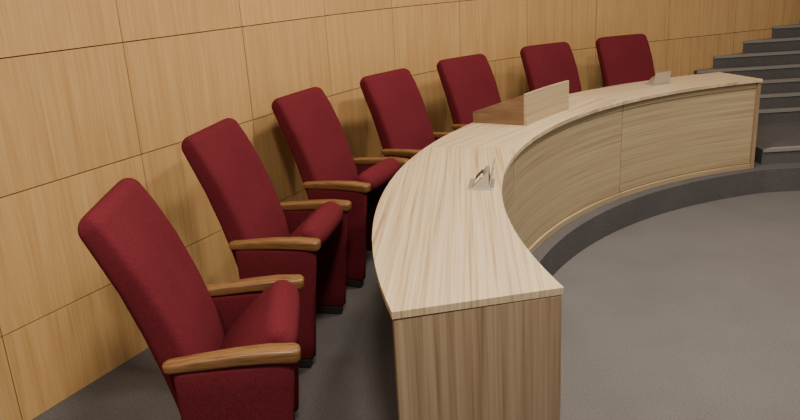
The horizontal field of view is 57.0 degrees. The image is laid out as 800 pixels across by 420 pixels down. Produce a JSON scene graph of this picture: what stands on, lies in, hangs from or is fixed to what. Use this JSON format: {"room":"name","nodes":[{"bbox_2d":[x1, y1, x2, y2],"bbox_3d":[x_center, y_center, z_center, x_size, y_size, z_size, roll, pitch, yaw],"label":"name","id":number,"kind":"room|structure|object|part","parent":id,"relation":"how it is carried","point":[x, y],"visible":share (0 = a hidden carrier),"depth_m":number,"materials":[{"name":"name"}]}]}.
{"room":"council chamber","nodes":[
{"label":"council chamber","id":0,"kind":"room"},
{"bbox_2d":[0,0,799,419],"bbox_3d":[0.676,-1.377,4.654,2.402,3.158,14.759,14,24,43],"label":"wall","id":1,"kind":"structure","parent":0,"point":[64,325],"depth_m":3.74,"materials":[{"name":"brown wood"}]},
{"bbox_2d":[0,0,771,197],"bbox_3d":[0.634,-1.362,4.710,2.512,3.500,14.847,14,24,43],"label":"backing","id":2,"kind":"object","parent":1,"relation":"attached to","point":[465,0],"visible":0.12,"depth_m":3.90,"materials":[{"name":"brown"}]},
{"bbox_2d":[32,161,799,419],"bbox_3d":[1.514,0.682,3.552,5.312,0.200,15.312,8,21,32],"label":"raised platform","id":3,"kind":"structure","parent":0,"point":[352,375],"depth_m":3.57,"materials":[{"name":"grey carpet"}]},
{"bbox_2d":[78,178,303,419],"bbox_3d":[-0.645,0.444,2.570,0.622,1.088,0.646,-5,17,-5],"label":"armchair","id":4,"kind":"object","parent":3,"relation":"on","point":[229,350],"visible":1,"depth_m":2.31,"materials":[{"name":"red fabric"}]},
{"bbox_3d":[-0.799,0.366,2.529,0.324,0.898,0.524,-5,17,-5],"label":"backrest","id":5,"kind":"part","parent":4,"relation":"part of","materials":[{"name":"red fabric"}]},
{"bbox_3d":[-0.521,0.461,2.287,0.424,0.056,0.072,-5,17,-5],"label":"armrest","id":6,"kind":"part","parent":4,"relation":"part of","materials":[{"name":"brown wood"}]},
{"bbox_3d":[-0.502,0.734,2.373,0.372,0.547,0.056,-5,17,-5],"label":"panel","id":7,"kind":"part","parent":4,"relation":"part of","materials":[{"name":"red fabric"}]},
{"bbox_3d":[-0.562,0.566,2.918,0.372,0.547,0.056,-5,17,-5],"label":"panel","id":8,"kind":"part","parent":4,"relation":"part of","materials":[{"name":"red fabric"}]},
{"bbox_3d":[-0.581,0.292,2.832,0.424,0.056,0.072,-5,17,-5],"label":"armrest","id":9,"kind":"part","parent":4,"relation":"part of","materials":[{"name":"brown wood"}]},
{"bbox_3d":[-0.517,0.479,2.595,0.342,0.334,0.480,-5,17,-5],"label":"seat","id":10,"kind":"part","parent":4,"relation":"part of","materials":[{"name":"red fabric"}]},
{"bbox_2d":[181,118,351,367],"bbox_3d":[-0.603,0.123,3.582,0.622,1.088,0.646,0,18,10],"label":"armchair","id":11,"kind":"object","parent":3,"relation":"on","point":[265,235],"visible":0.74,"depth_m":3.39,"materials":[{"name":"red fabric"}]},
{"bbox_3d":[-0.755,0.033,3.580,0.324,0.898,0.524,0,18,10],"label":"backrest","id":12,"kind":"part","parent":11,"relation":"part of","materials":[{"name":"red fabric"}]},
{"bbox_3d":[-0.559,0.151,3.276,0.424,0.056,0.072,0,18,10],"label":"armrest","id":13,"kind":"part","parent":11,"relation":"part of","materials":[{"name":"brown wood"}]},
{"bbox_3d":[-0.540,0.425,3.362,0.372,0.547,0.056,0,18,10],"label":"panel","id":14,"kind":"part","parent":11,"relation":"part of","materials":[{"name":"red fabric"}]},
{"bbox_3d":[-0.441,0.250,3.900,0.372,0.547,0.056,0,18,10],"label":"panel","id":15,"kind":"part","parent":11,"relation":"part of","materials":[{"name":"red fabric"}]},
{"bbox_3d":[-0.476,0.169,3.573,0.342,0.334,0.480,0,18,10],"label":"seat","id":16,"kind":"part","parent":11,"relation":"part of","materials":[{"name":"red fabric"}]},
{"bbox_3d":[-0.459,-0.024,3.814,0.424,0.056,0.072,0,18,10],"label":"armrest","id":17,"kind":"part","parent":11,"relation":"part of","materials":[{"name":"brown wood"}]},
{"bbox_2d":[272,87,408,287],"bbox_3d":[-0.337,-0.170,4.463,0.622,1.088,0.646,4,19,23],"label":"armchair","id":18,"kind":"object","parent":3,"relation":"on","point":[314,134],"visible":0.76,"depth_m":4.27,"materials":[{"name":"red fabric"}]},
{"bbox_3d":[-0.480,-0.271,4.493,0.324,0.898,0.524,4,19,23],"label":"backrest","id":19,"kind":"part","parent":18,"relation":"part of","materials":[{"name":"red fabric"}]},
{"bbox_3d":[-0.362,-0.137,4.156,0.424,0.056,0.072,4,19,23],"label":"armrest","id":20,"kind":"part","parent":18,"relation":"part of","materials":[{"name":"brown wood"}]},
{"bbox_3d":[-0.343,0.137,4.242,0.372,0.547,0.056,4,19,23],"label":"panel","id":21,"kind":"part","parent":18,"relation":"part of","materials":[{"name":"red fabric"}]},
{"bbox_3d":[-0.120,-0.034,4.742,0.372,0.547,0.056,4,19,23],"label":"panel","id":22,"kind":"part","parent":18,"relation":"part of","materials":[{"name":"red fabric"}]},
{"bbox_3d":[-0.218,-0.116,4.429,0.342,0.334,0.480,4,19,23],"label":"seat","id":23,"kind":"part","parent":18,"relation":"part of","materials":[{"name":"red fabric"}]},
{"bbox_3d":[-0.138,-0.308,4.657,0.424,0.056,0.072,4,19,23],"label":"armrest","id":24,"kind":"part","parent":18,"relation":"part of","materials":[{"name":"brown wood"}]},
{"bbox_2d":[360,68,450,159],"bbox_3d":[0.142,-0.403,5.114,0.622,1.088,0.646,9,21,35],"label":"armchair","id":25,"kind":"object","parent":3,"relation":"on","point":[394,100],"visible":0.3,"depth_m":5.02,"materials":[{"name":"red fabric"}]},
{"bbox_3d":[0.069,-0.096,4.904,0.372,0.547,0.056,9,21,35],"label":"panel","id":26,"kind":"part","parent":25,"relation":"part of","materials":[{"name":"red fabric"}]},
{"bbox_3d":[0.051,-0.370,4.820,0.424,0.056,0.072,9,21,35],"label":"armrest","id":27,"kind":"part","parent":25,"relation":"part of","materials":[{"name":"brown wood"}]},
{"bbox_3d":[0.387,-0.528,5.257,0.424,0.056,0.072,9,21,35],"label":"armrest","id":28,"kind":"part","parent":25,"relation":"part of","materials":[{"name":"brown wood"}]},
{"bbox_2d":[436,54,500,130],"bbox_3d":[0.690,-0.636,5.750,0.646,1.088,0.622,-18,23,-39],"label":"armchair","id":29,"kind":"object","parent":3,"relation":"on","point":[469,85],"visible":0.2,"depth_m":5.68,"materials":[{"name":"red fabric"}]},
{"bbox_3d":[0.540,-0.607,5.481,0.072,0.056,0.424,-18,23,-39],"label":"armrest","id":30,"kind":"part","parent":29,"relation":"part of","materials":[{"name":"brown wood"}]},
{"bbox_2d":[520,42,581,93],"bbox_3d":[1.418,-0.858,6.316,0.646,1.088,0.622,-13,20,-28],"label":"armchair","id":31,"kind":"object","parent":3,"relation":"on","point":[544,65],"visible":0.23,"depth_m":6.31,"materials":[{"name":"red fabric"}]},
{"bbox_2d":[372,72,762,419],"bbox_3d":[1.124,-0.137,4.643,1.482,0.752,5.376,8,21,31],"label":"desk","id":32,"kind":"object","parent":3,"relation":"on","point":[476,317],"visible":0.97,"depth_m":3.20,"materials":[{"name":"laminate"}]},
{"bbox_3d":[0.261,0.640,2.382,0.538,0.724,0.030,-7,18,-10],"label":"panel","id":33,"kind":"part","parent":32,"relation":"part of","materials":[{"name":"laminate"}]},
{"bbox_2d":[468,159,494,189],"bbox_3d":[0.383,-0.170,3.457,0.122,0.104,0.180,0,18,10],"label":"power outlet","id":34,"kind":"object","parent":32,"relation":"on","point":[483,180],"visible":1,"depth_m":3.40,"materials":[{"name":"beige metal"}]},
{"bbox_3d":[0.385,-0.122,3.472,0.120,0.005,0.180,0,18,10],"label":"frame","id":35,"kind":"part","parent":34,"relation":"part of","materials":[{"name":"silver metal"}]},
{"bbox_3d":[0.430,-0.172,3.449,0.007,0.102,0.168,11,19,6],"label":"lid","id":36,"kind":"part","parent":34,"relation":"part of","materials":[{"name":"beige wood"}]},
{"bbox_3d":[0.496,0.329,3.337,0.163,0.627,1.938,-2,18,5],"label":"panel","id":37,"kind":"part","parent":32,"relation":"part of","materials":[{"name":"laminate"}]},
{"bbox_2d":[473,80,568,125],"bbox_3d":[0.836,-0.748,5.044,0.399,0.203,0.684,10,22,36],"label":"lectern","id":38,"kind":"object","parent":32,"relation":"on","point":[526,109],"visible":1,"depth_m":4.83,"materials":[{"name":"laminate"}]},
{"bbox_3d":[0.642,-0.660,4.809,0.365,0.198,0.018,8,21,32],"label":"panel","id":39,"kind":"part","parent":38,"relation":"part of","materials":[{"name":"laminate"}]},
{"bbox_3d":[0.981,-0.722,4.936,0.034,0.203,0.627,10,22,36],"label":"panel","id":40,"kind":"part","parent":38,"relation":"part of","materials":[{"name":"laminate"}]},
{"bbox_3d":[1.107,-0.210,4.935,0.130,0.627,1.706,9,22,35],"label":"panel","id":41,"kind":"part","parent":32,"relation":"part of","materials":[{"name":"laminate"}]},
{"bbox_3d":[1.132,0.114,5.033,0.144,0.040,1.707,9,22,35],"label":"rail","id":42,"kind":"part","parent":32,"relation":"part of","materials":[{"name":"laminate"}]},
{"bbox_2d":[645,71,670,85],"bbox_3d":[2.114,-1.086,6.043,0.180,0.104,0.122,-12,19,-24],"label":"power outlet","id":43,"kind":"object","parent":32,"relation":"on","point":[660,78],"visible":1,"depth_m":6.00,"materials":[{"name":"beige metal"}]},
{"bbox_3d":[2.135,-1.077,6.002,0.168,0.102,0.007,-12,31,-24],"label":"lid","id":44,"kind":"part","parent":43,"relation":"part of","materials":[{"name":"beige wood"}]},
{"bbox_3d":[2.314,-0.256,5.983,1.455,0.040,0.114,-12,19,-24],"label":"rail","id":45,"kind":"part","parent":32,"relation":"part of","materials":[{"name":"laminate"}]},
{"bbox_3d":[2.292,-0.580,5.887,1.455,0.627,0.100,-12,19,-24],"label":"panel","id":46,"kind":"part","parent":32,"relation":"part of","materials":[{"name":"laminate"}]},
{"bbox_3d":[2.889,-0.769,6.363,0.030,0.724,0.532,-7,18,-13],"label":"panel","id":47,"kind":"part","parent":32,"relation":"part of","materials":[{"name":"laminate"}]},
{"bbox_2d":[596,34,654,86],"bbox_3d":[2.139,-1.008,6.658,0.646,1.088,0.622,-9,18,-17],"label":"armchair","id":48,"kind":"object","parent":3,"relation":"on","point":[623,59],"visible":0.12,"depth_m":6.67,"materials":[{"name":"red fabric"}]},
{"bbox_2d":[694,24,799,163],"bbox_3d":[4.725,-1.564,7.507,3.380,1.344,2.916,-3,17,0],"label":"carpeted staircase","id":49,"kind":"structure","parent":3,"relation":"on","point":[775,60],"depth_m":7.48,"materials":[{"name":"grey carpet"}]},
{"bbox_2d":[552,191,799,419],"bbox_3d":[2.040,0.617,4.162,14.000,0.100,13.500,-3,17,0],"label":"floor","id":50,"kind":"structure","parent":0,"point":[691,312],"depth_m":4.12,"materials":[{"name":"grey carpet"}]}
]}

